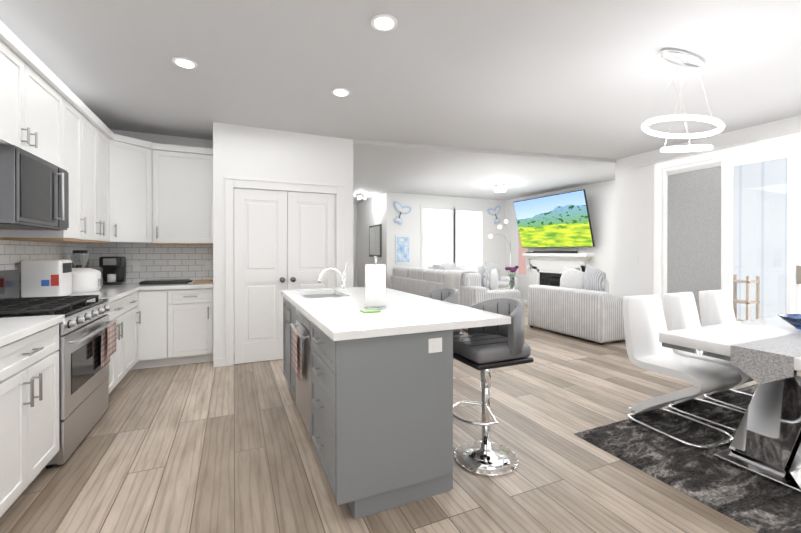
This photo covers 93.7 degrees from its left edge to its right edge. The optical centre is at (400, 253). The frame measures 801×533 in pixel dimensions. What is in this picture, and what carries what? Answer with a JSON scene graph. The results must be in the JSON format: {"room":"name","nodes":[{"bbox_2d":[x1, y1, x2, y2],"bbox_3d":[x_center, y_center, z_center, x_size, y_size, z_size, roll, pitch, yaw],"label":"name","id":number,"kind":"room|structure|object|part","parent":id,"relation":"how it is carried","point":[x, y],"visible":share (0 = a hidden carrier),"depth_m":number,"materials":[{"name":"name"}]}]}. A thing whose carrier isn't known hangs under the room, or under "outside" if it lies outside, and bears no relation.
{"room":"open-plan kitchen","nodes":[
{"label":"open-plan kitchen","id":0,"kind":"room"},
{"bbox_2d":[110,129,212,148],"bbox_3d":[-3.008,-0.106,4.701,1.460,2.750,0.100,0,0,-24],"label":"wall","id":1,"kind":"structure","parent":0,"point":[176,140],"depth_m":4.68,"materials":[{"name":"white paint"}]},
{"bbox_2d":[112,132,159,243],"bbox_3d":[-3.165,-0.703,4.204,0.764,1.150,0.668,0,0,-24],"label":"upper cabinet","id":2,"kind":"object","parent":1,"relation":"attached to","point":[124,189],"depth_m":4.19,"materials":[{"name":"white wood"}]},
{"bbox_2d":[160,143,212,243],"bbox_3d":[-2.661,-0.705,4.594,0.703,1.150,0.364,0,0,-24],"label":"upper cabinet","id":3,"kind":"object","parent":1,"relation":"attached to","point":[186,172],"depth_m":4.49,"materials":[{"name":"white wood"}]},
{"bbox_2d":[213,122,344,358],"bbox_3d":[-1.434,-0.105,4.559,1.500,2.750,0.100,0,0,-24],"label":"wall","id":4,"kind":"structure","parent":0,"point":[250,152],"depth_m":4.39,"materials":[{"name":"white paint"}]},
{"bbox_2d":[224,176,343,365],"bbox_3d":[-1.357,0.195,4.523,1.390,2.150,0.030,0,0,-24],"label":"door frame","id":5,"kind":"structure","parent":4,"relation":"attached to","point":[231,183],"depth_m":4.28,"materials":[{"name":"white wood"}]},
{"bbox_2d":[234,188,335,363],"bbox_3d":[-1.357,0.254,4.523,1.182,2.020,0.110,0,0,-24],"label":"pantry door","id":6,"kind":"structure","parent":4,"relation":"in","point":[284,240],"depth_m":4.48,"materials":[{"name":"white wood"}]},
{"bbox_2d":[213,297,527,366],"bbox_3d":[0.194,1.204,7.928,7.210,0.100,7.420,0,0,-24],"label":"baseboard","id":7,"kind":"structure","parent":4,"relation":"attached to","point":[218,362],"depth_m":4.23,"materials":[{"name":"white wood"}]},
{"bbox_2d":[345,139,353,287],"bbox_3d":[-1.924,-0.120,7.663,0.130,2.750,6.170,0,0,-24],"label":"wall","id":8,"kind":"structure","parent":0,"point":[349,279],"depth_m":4.84,"materials":[{"name":"white paint"}]},
{"bbox_2d":[353,204,356,286],"bbox_3d":[-2.284,-0.135,10.934,2.070,2.750,0.100,0,0,-24],"label":"wall","id":9,"kind":"structure","parent":0,"point":[354,205],"depth_m":11.29,"materials":[{"name":"white paint"}]},
{"bbox_2d":[357,193,384,286],"bbox_3d":[-0.817,-0.132,10.328,0.100,2.750,2.400,0,0,-24],"label":"wall","id":10,"kind":"structure","parent":0,"point":[368,213],"depth_m":10.50,"materials":[{"name":"white paint"}]},
{"bbox_2d":[369,224,381,256],"bbox_3d":[-0.666,-0.340,9.825,0.032,0.830,0.880,0,0,-24],"label":"mirror","id":11,"kind":"object","parent":10,"relation":"attached to","point":[375,240],"visible":0.96,"depth_m":9.75,"materials":[{"name":"grey mirror"}]},
{"bbox_2d":[0,304,758,532],"bbox_3d":[0.829,1.299,4.829,8.770,0.060,13.800,0,0,-24],"label":"floor","id":12,"kind":"structure","parent":0,"point":[204,447],"depth_m":2.25,"materials":[{"name":"brown wood"}]},
{"bbox_2d":[0,321,62,517],"bbox_3d":[-2.144,0.844,1.736,0.616,0.880,0.826,0,0,-24],"label":"base cabinet","id":13,"kind":"object","parent":12,"relation":"on","point":[29,368],"depth_m":1.88,"materials":[{"name":"white wood"}]},
{"bbox_2d":[0,314,63,348],"bbox_3d":[-1.203,0.393,-0.350,0.641,0.040,5.398,0,0,-24],"label":"countertop","id":14,"kind":"structure","parent":13,"relation":"on","point":[11,328],"depth_m":1.93,"materials":[{"name":"white stone"}]},
{"bbox_2d":[0,270,116,468],"bbox_3d":[-2.454,0.700,2.544,0.706,1.160,0.888,0,0,-24],"label":"range","id":15,"kind":"object","parent":12,"relation":"on","point":[87,339],"visible":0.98,"depth_m":2.54,"materials":[{"name":"silver metal"}]},
{"bbox_2d":[101,320,116,368],"bbox_3d":[-2.253,0.695,2.900,0.048,0.327,0.210,0,0,-24],"label":"towel","id":16,"kind":"object","parent":15,"relation":"hanging from","point":[108,335],"depth_m":2.87,"materials":[{"name":"fabric"}]},
{"bbox_2d":[25,297,127,392],"bbox_3d":[-2.802,0.836,3.214,0.616,0.880,0.602,0,0,-24],"label":"base cabinet","id":17,"kind":"object","parent":12,"relation":"on","point":[118,364],"depth_m":3.41,"materials":[{"name":"white wood"}]},
{"bbox_2d":[128,293,139,371],"bbox_3d":[-3.004,0.834,3.668,0.616,0.880,0.639,0,0,-24],"label":"base cabinet","id":18,"kind":"object","parent":12,"relation":"on","point":[133,298],"depth_m":3.93,"materials":[{"name":"white wood"}]},
{"bbox_2d":[140,289,175,368],"bbox_3d":[-2.816,0.831,4.390,0.354,0.880,0.626,0,0,-24],"label":"base cabinet","id":19,"kind":"object","parent":12,"relation":"on","point":[159,325],"depth_m":4.15,"materials":[{"name":"white wood"}]},
{"bbox_2d":[67,283,139,300],"bbox_3d":[-3.012,0.374,3.715,0.641,0.040,1.694,0,0,-24],"label":"countertop","id":20,"kind":"structure","parent":19,"relation":"on","point":[110,292],"depth_m":3.55,"materials":[{"name":"white stone"}]},
{"bbox_2d":[21,259,71,297],"bbox_3d":[-2.913,0.201,3.102,0.253,0.310,0.262,0,0,-24],"label":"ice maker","id":21,"kind":"object","parent":20,"relation":"on","point":[46,277],"visible":0.85,"depth_m":3.00,"materials":[{"name":"white plastic"}]},
{"bbox_2d":[70,250,89,267],"bbox_3d":[-3.241,0.158,3.800,0.180,0.390,0.180,0,0,-24],"label":"blender jar","id":22,"kind":"object","parent":20,"relation":"on","point":[80,257],"visible":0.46,"depth_m":3.75,"materials":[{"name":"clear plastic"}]},
{"bbox_2d":[72,265,102,292],"bbox_3d":[-3.018,0.229,3.527,0.337,0.250,0.330,0,0,-24],"label":"toaster","id":23,"kind":"object","parent":20,"relation":"on","point":[84,280],"visible":0.75,"depth_m":3.45,"materials":[{"name":"white plastic"}]},
{"bbox_2d":[99,256,125,284],"bbox_3d":[-3.309,0.190,4.321,0.200,0.320,0.252,0,0,-24],"label":"coffee maker","id":24,"kind":"object","parent":20,"relation":"on","point":[114,270],"visible":0.96,"depth_m":4.28,"materials":[{"name":"black plastic"}]},
{"bbox_2d":[140,281,212,288],"bbox_3d":[-2.613,0.370,4.480,0.711,0.040,0.621,0,0,-24],"label":"countertop","id":25,"kind":"structure","parent":19,"relation":"on","point":[190,285],"depth_m":4.23,"materials":[{"name":"white stone"}]},
{"bbox_2d":[139,279,192,284],"bbox_3d":[-2.781,0.329,4.487,0.520,0.040,0.280,0,0,-24],"label":"black hotplate","id":26,"kind":"object","parent":25,"relation":"on","point":[166,281],"visible":1,"depth_m":4.39,"materials":[{"name":"black plastic"}]},
{"bbox_2d":[193,279,212,282],"bbox_3d":[-2.433,0.338,4.642,0.200,0.022,0.320,0,0,-24],"label":"cutting board","id":27,"kind":"object","parent":25,"relation":"on","point":[204,281],"visible":1,"depth_m":4.52,"materials":[{"name":"brown wood"}]},
{"bbox_2d":[176,285,212,364],"bbox_3d":[-2.504,0.830,4.545,0.462,0.880,0.596,0,0,-24],"label":"base cabinet","id":28,"kind":"object","parent":12,"relation":"on","point":[194,307],"depth_m":4.30,"materials":[{"name":"white wood"}]},
{"bbox_2d":[281,294,460,518],"bbox_3d":[-0.452,0.838,2.834,0.707,0.880,2.098,0,0,-24],"label":"kitchen island","id":29,"kind":"object","parent":12,"relation":"on","point":[372,393],"depth_m":1.91,"materials":[{"name":"grey wood"}]},
{"bbox_2d":[281,286,510,337],"bbox_3d":[-0.269,0.378,2.920,1.035,0.040,2.130,0,0,-24],"label":"island countertop","id":30,"kind":"structure","parent":29,"relation":"on","point":[339,317],"depth_m":2.24,"materials":[{"name":"white stone"}]},
{"bbox_2d":[317,262,346,289],"bbox_3d":[-0.648,0.218,3.605,0.335,0.270,0.204,0,0,-24],"label":"faucet","id":31,"kind":"object","parent":30,"relation":"on","point":[342,276],"depth_m":3.68,"materials":[{"name":"silver metal"}]},
{"bbox_2d":[360,309,380,312],"bbox_3d":[-0.187,0.354,2.336,0.110,0.011,0.080,0,0,-24],"label":"coaster","id":32,"kind":"object","parent":30,"relation":"on","point":[370,310],"visible":0.98,"depth_m":2.32,"materials":[{"name":"green"}]},
{"bbox_2d":[364,256,386,309],"bbox_3d":[-0.166,0.185,2.498,0.150,0.347,0.150,0,0,-24],"label":"paper towel","id":33,"kind":"object","parent":30,"relation":"on","point":[375,285],"visible":0.96,"depth_m":2.44,"materials":[{"name":"white paper"}]},
{"bbox_2d":[419,288,463,411],"bbox_3d":[0.234,0.782,3.029,0.459,0.990,0.458,0,0,-24],"label":"bar stool","id":34,"kind":"object","parent":12,"relation":"on","point":[449,295],"visible":0.08,"depth_m":3.12,"materials":[{"name":"silver metal"}]},
{"bbox_2d":[391,262,520,329],"bbox_3d":[1.839,0.718,8.039,3.112,1.071,3.450,0,0,-24],"label":"sofa","id":35,"kind":"object","parent":12,"relation":"on","point":[473,283],"visible":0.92,"depth_m":6.91,"materials":[{"name":"white fabric"}]},
{"bbox_2d":[444,270,481,304],"bbox_3d":[1.081,0.572,6.491,0.468,0.577,0.500,0,0,-24],"label":"throw","id":36,"kind":"object","parent":35,"relation":"on","point":[454,279],"depth_m":6.31,"materials":[{"name":"white fabric"}]},
{"bbox_2d":[505,266,518,289],"bbox_3d":[1.875,0.394,6.299,0.191,0.401,0.187,0,0,-24],"label":"flower vase","id":37,"kind":"object","parent":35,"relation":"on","point":[512,280],"visible":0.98,"depth_m":6.27,"materials":[{"name":"clear glass"}]},
{"bbox_2d":[453,298,533,476],"bbox_3d":[0.535,0.786,2.353,0.459,0.990,0.458,0,0,-24],"label":"bar stool","id":38,"kind":"object","parent":12,"relation":"on","point":[485,350],"visible":0.94,"depth_m":2.27,"materials":[{"name":"silver metal"}]},
{"bbox_2d":[488,219,510,276],"bbox_3d":[2.662,0.160,9.948,0.955,2.168,0.325,0,0,-24],"label":"floor lamp","id":39,"kind":"object","parent":12,"relation":"on","point":[500,227],"visible":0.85,"depth_m":9.95,"materials":[{"name":"silver metal"}]},
{"bbox_2d":[521,251,593,304],"bbox_3d":[3.543,0.588,8.769,0.400,1.325,1.900,0,0,-24],"label":"fireplace","id":40,"kind":"object","parent":12,"relation":"on","point":[546,267],"visible":0.4,"depth_m":8.86,"materials":[{"name":"stone"}]},
{"bbox_2d":[528,265,624,344],"bbox_3d":[2.849,0.715,5.993,0.830,1.096,1.450,0,0,-24],"label":"loveseat","id":41,"kind":"object","parent":12,"relation":"on","point":[586,304],"visible":0.92,"depth_m":5.61,"materials":[{"name":"white fabric"}]},
{"bbox_2d":[574,384,800,532],"bbox_3d":[3.069,1.273,1.972,2.800,0.017,2.760,0,0,-24],"label":"rug","id":42,"kind":"object","parent":12,"relation":"on","point":[754,502],"visible":0.5,"depth_m":2.28,"materials":[{"name":"grey carpet"}]},
{"bbox_2d":[623,294,741,448],"bbox_3d":[1.998,0.791,2.723,0.456,0.934,0.597,0,0,-24],"label":"dining chair","id":43,"kind":"object","parent":42,"relation":"on","point":[644,321],"visible":0.98,"depth_m":2.79,"materials":[{"name":"white leather"}]},
{"bbox_2d":[663,292,753,431],"bbox_3d":[2.459,0.790,2.929,0.450,0.934,0.591,0,0,-24],"label":"dining chair","id":44,"kind":"object","parent":42,"relation":"on","point":[680,310],"visible":0.46,"depth_m":3.06,"materials":[{"name":"white leather"}]},
{"bbox_2d":[699,289,753,411],"bbox_3d":[2.911,0.789,3.130,0.450,0.934,0.591,0,0,-24],"label":"dining chair","id":45,"kind":"object","parent":42,"relation":"on","point":[716,306],"visible":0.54,"depth_m":3.31,"materials":[{"name":"white leather"}]},
{"bbox_2d":[659,313,800,492],"bbox_3d":[2.804,0.887,2.394,1.955,0.750,1.050,0,0,-24],"label":"dining table","id":46,"kind":"object","parent":42,"relation":"on","point":[765,353],"visible":0.94,"depth_m":2.27,"materials":[{"name":"stone"}]},
{"bbox_2d":[778,314,800,329],"bbox_3d":[2.732,0.467,2.530,0.270,0.085,0.270,0,0,-24],"label":"bowl","id":47,"kind":"object","parent":46,"relation":"on","point":[794,320],"visible":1,"depth_m":2.54,"materials":[{"name":"blue glass"}]},
{"bbox_2d":[0,0,800,203],"bbox_3d":[0.829,-1.531,4.815,8.770,0.100,13.800,0,0,-24],"label":"ceiling","id":48,"kind":"structure","parent":0,"point":[586,78],"depth_m":3.06,"materials":[{"name":"white paint"}]},
{"bbox_2d":[172,56,197,68],"bbox_3d":[-1.653,-1.463,2.879,0.169,0.015,0.169,0,0,-30],"label":"recessed light","id":49,"kind":"object","parent":48,"relation":"in","point":[183,62],"depth_m":2.86,"materials":[{"name":"white plastic"}]},
{"bbox_2d":[331,87,349,96],"bbox_3d":[-0.541,-1.466,3.406,0.169,0.015,0.169,0,0,-30],"label":"recessed light","id":50,"kind":"object","parent":48,"relation":"in","point":[342,92],"depth_m":3.39,"materials":[{"name":"white plastic"}]},
{"bbox_2d":[357,194,365,199],"bbox_3d":[-0.974,-1.435,9.485,0.232,0.134,0.244,0,0,-24],"label":"light","id":51,"kind":"object","parent":48,"relation":"attached to","point":[361,196],"visible":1,"depth_m":9.43,"materials":[{"name":"silver metal"}]},
{"bbox_2d":[371,13,396,30],"bbox_3d":[-0.104,-1.461,2.375,0.169,0.015,0.169,0,0,-33],"label":"recessed light","id":52,"kind":"object","parent":48,"relation":"in","point":[383,22],"depth_m":2.36,"materials":[{"name":"white"}]},
{"bbox_2d":[353,139,615,165],"bbox_3d":[1.362,-1.459,5.489,4.133,0.049,0.240,0,0,-15],"label":"ceiling beam","id":53,"kind":"structure","parent":48,"relation":"attached to","point":[408,147],"depth_m":5.36,"materials":[{"name":"white paint"}]},
{"bbox_2d":[493,183,506,192],"bbox_3d":[2.124,-1.410,8.019,0.300,0.171,0.300,0,0,-24],"label":"ceiling light","id":54,"kind":"object","parent":48,"relation":"attached to","point":[501,187],"visible":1,"depth_m":7.95,"materials":[{"name":"silver metal"}]},
{"bbox_2d":[641,48,724,152],"bbox_3d":[2.095,-1.099,2.797,0.524,0.744,0.501,0,0,-24],"label":"chandelier","id":55,"kind":"object","parent":48,"relation":"hanging from","point":[683,58],"visible":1,"depth_m":2.75,"materials":[{"name":"silver metal"}]},
{"bbox_2d":[385,192,504,288],"bbox_3d":[1.336,-0.131,9.918,3.700,2.750,0.100,0,0,-24],"label":"wall","id":56,"kind":"structure","parent":0,"point":[494,244],"depth_m":9.47,"materials":[{"name":"white paint"}]},
{"bbox_2d":[393,201,411,224],"bbox_3d":[0.052,-1.009,9.262,0.496,0.576,0.032,0,0,-24],"label":"art","id":57,"kind":"object","parent":56,"relation":"attached to","point":[399,208],"visible":1,"depth_m":9.22,"materials":[{"name":"blue"}]},
{"bbox_2d":[395,236,409,262],"bbox_3d":[0.057,-0.112,9.275,0.400,0.680,0.032,0,0,-24],"label":"picture","id":58,"kind":"object","parent":56,"relation":"attached to","point":[402,249],"visible":0.96,"depth_m":9.26,"materials":[{"name":"white"}]},
{"bbox_2d":[420,205,484,267],"bbox_3d":[1.422,-0.355,9.873,2.010,1.770,0.049,0,0,-24],"label":"window","id":59,"kind":"structure","parent":56,"relation":"in","point":[423,207],"depth_m":9.81,"materials":[{"name":"white"}]},
{"bbox_2d":[424,209,451,267],"bbox_3d":[0.963,-0.354,9.709,0.840,1.596,0.020,0,0,-24],"label":"sheer curtain","id":60,"kind":"object","parent":59,"relation":"hanging from","point":[437,236],"depth_m":9.71,"materials":[{"name":"white fabric"}]},
{"bbox_2d":[456,210,481,265],"bbox_3d":[1.850,-0.356,10.104,0.840,1.596,0.020,0,0,-24],"label":"sheer curtain","id":61,"kind":"object","parent":59,"relation":"hanging from","point":[468,223],"depth_m":10.10,"materials":[{"name":"white fabric"}]},
{"bbox_2d":[487,205,500,223],"bbox_3d":[2.594,-1.090,10.393,0.460,0.535,0.032,0,0,-24],"label":"art","id":62,"kind":"object","parent":56,"relation":"attached to","point":[495,211],"visible":0.96,"depth_m":10.41,"materials":[{"name":"blue"}]},
{"bbox_2d":[505,180,614,297],"bbox_3d":[3.902,-0.124,8.580,0.100,2.750,4.630,0,0,-24],"label":"wall","id":63,"kind":"structure","parent":0,"point":[600,196],"depth_m":7.95,"materials":[{"name":"white paint"}]},
{"bbox_2d":[516,225,528,277],"bbox_3d":[3.228,-0.191,9.939,0.026,1.630,0.440,0,0,-24],"label":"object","id":64,"kind":"structure","parent":63,"relation":"in","point":[522,263],"depth_m":9.96,"materials":[{"name":"pink"}]},
{"bbox_2d":[615,115,800,306],"bbox_3d":[4.828,-0.097,2.809,0.100,2.750,6.870,0,0,-24],"label":"wall","id":65,"kind":"structure","parent":0,"point":[634,210],"depth_m":5.54,"materials":[{"name":"white paint"}]},
{"bbox_2d":[630,140,756,168],"bbox_3d":[3.769,-1.292,4.964,0.076,0.034,1.480,0,0,-24],"label":"curtain rod","id":66,"kind":"object","parent":65,"relation":"attached to","point":[702,152],"visible":1,"depth_m":4.82,"materials":[{"name":"white metal"}]},
{"bbox_2d":[654,132,800,325],"bbox_3d":[4.589,-0.004,3.299,0.098,2.560,4.560,0,0,-24],"label":"sliding glass door","id":67,"kind":"structure","parent":65,"relation":"in","point":[694,228],"depth_m":4.76,"materials":[{"name":"white"}]},
{"bbox_2d":[666,161,721,325],"bbox_3d":[3.852,0.028,4.947,0.045,2.360,0.650,0,0,-24],"label":"door shade","id":68,"kind":"object","parent":67,"relation":"attached to","point":[693,191],"depth_m":4.92,"materials":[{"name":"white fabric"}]},
{"bbox_3d":[4.774,0.058,2.933,0.006,2.240,3.610,0,0,-24],"label":"window slider glass","id":69,"kind":"part","parent":67,"relation":"part of","materials":[{"name":"clear glass"}]},
{"bbox_3d":[-2.034,-0.086,0.593,0.100,2.750,8.400,0,0,-24],"label":"wall","id":70,"kind":"structure","parent":0,"visible":0},
{"bbox_2d":[0,24,67,171],"bbox_3d":[-2.516,-0.954,2.268,0.376,0.630,1.142,0,0,-24],"label":"upper cabinet","id":71,"kind":"object","parent":70,"relation":"attached to","point":[33,104],"depth_m":2.40,"materials":[{"name":"white wood"}]},
{"bbox_2d":[0,144,68,230],"bbox_3d":[-2.557,-0.405,2.460,0.455,0.460,0.756,0,0,-24],"label":"microwave","id":72,"kind":"object","parent":71,"relation":"attached to","point":[34,192],"visible":1,"depth_m":2.35,"materials":[{"name":"silver metal"}]},
{"bbox_2d":[0,92,87,239],"bbox_3d":[-2.830,-0.697,2.975,0.376,1.150,0.521,0,0,-24],"label":"upper cabinet","id":73,"kind":"object","parent":70,"relation":"attached to","point":[77,114],"depth_m":3.10,"materials":[{"name":"white wood"}]},
{"bbox_2d":[0,240,87,297],"bbox_3d":[-2.027,0.118,0.706,0.004,0.500,8.000,0,0,-24],"label":"backsplash","id":74,"kind":"structure","parent":70,"relation":"attached to","point":[12,253],"depth_m":3.14,"materials":[{"name":"white tile"}]},
{"bbox_2d":[44,112,95,243],"bbox_3d":[-2.991,-0.699,3.336,0.376,1.150,0.512,0,0,-24],"label":"upper cabinet","id":75,"kind":"object","parent":70,"relation":"attached to","point":[91,119],"depth_m":3.47,"materials":[{"name":"white wood"}]},
{"bbox_2d":[96,116,111,243],"bbox_3d":[-3.130,-0.701,3.694,0.412,1.150,0.489,0,0,-24],"label":"upper cabinet","id":76,"kind":"object","parent":70,"relation":"attached to","point":[103,133],"depth_m":3.78,"materials":[{"name":"white wood"}]},
{"bbox_2d":[88,243,212,282],"bbox_3d":[-3.019,0.100,4.641,1.330,0.500,0.004,0,0,-24],"label":"backsplash","id":77,"kind":"structure","parent":70,"relation":"attached to","point":[157,262],"depth_m":4.65,"materials":[{"name":"white tile"}]},
{"bbox_2d":[133,262,139,270],"bbox_3d":[-3.205,0.151,4.554,0.070,0.114,0.005,0,0,-24],"label":"outlet","id":78,"kind":"object","parent":77,"relation":"attached to","point":[136,266],"depth_m":4.55,"materials":[{"name":"white plastic"}]},
{"bbox_2d":[205,261,210,269],"bbox_3d":[-2.492,0.149,4.871,0.070,0.114,0.005,0,0,-24],"label":"outlet","id":79,"kind":"object","parent":77,"relation":"attached to","point":[207,263],"depth_m":4.87,"materials":[{"name":"white plastic"}]},
{"label":"outside","id":80,"kind":"structure","parent":0,"visible":0},
{"bbox_2d":[726,149,795,319],"bbox_3d":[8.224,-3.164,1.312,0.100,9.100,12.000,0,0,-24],"label":"door glass","id":81,"kind":"structure","parent":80,"point":[746,238],"depth_m":6.21,"materials":[{"name":"grey"}]},
{"bbox_3d":[3.665,-0.700,8.817,0.133,0.300,0.300,0,0,-24],"label":"mount","id":82,"kind":"object","parent":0,"visible":0},
{"bbox_2d":[513,189,594,247],"bbox_3d":[3.496,-0.751,8.742,0.105,1.210,2.130,-15,6,-23],"label":"screen","id":83,"kind":"object","parent":82,"relation":"attached to","point":[560,220],"visible":1,"depth_m":8.54,"materials":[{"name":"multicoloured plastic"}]},
{"bbox_3d":[7.068,1.358,0.857,2.400,0.100,12.070,0,0,-24],"label":"patio","id":84,"kind":"object","parent":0,"visible":0},
{"bbox_2d":[726,275,759,321],"bbox_3d":[5.034,0.800,5.548,0.300,0.970,0.300,0,0,-24],"label":"stand","id":85,"kind":"object","parent":84,"relation":"on","point":[734,299],"depth_m":5.47,"materials":[{"name":"beige wood"}]}
]}

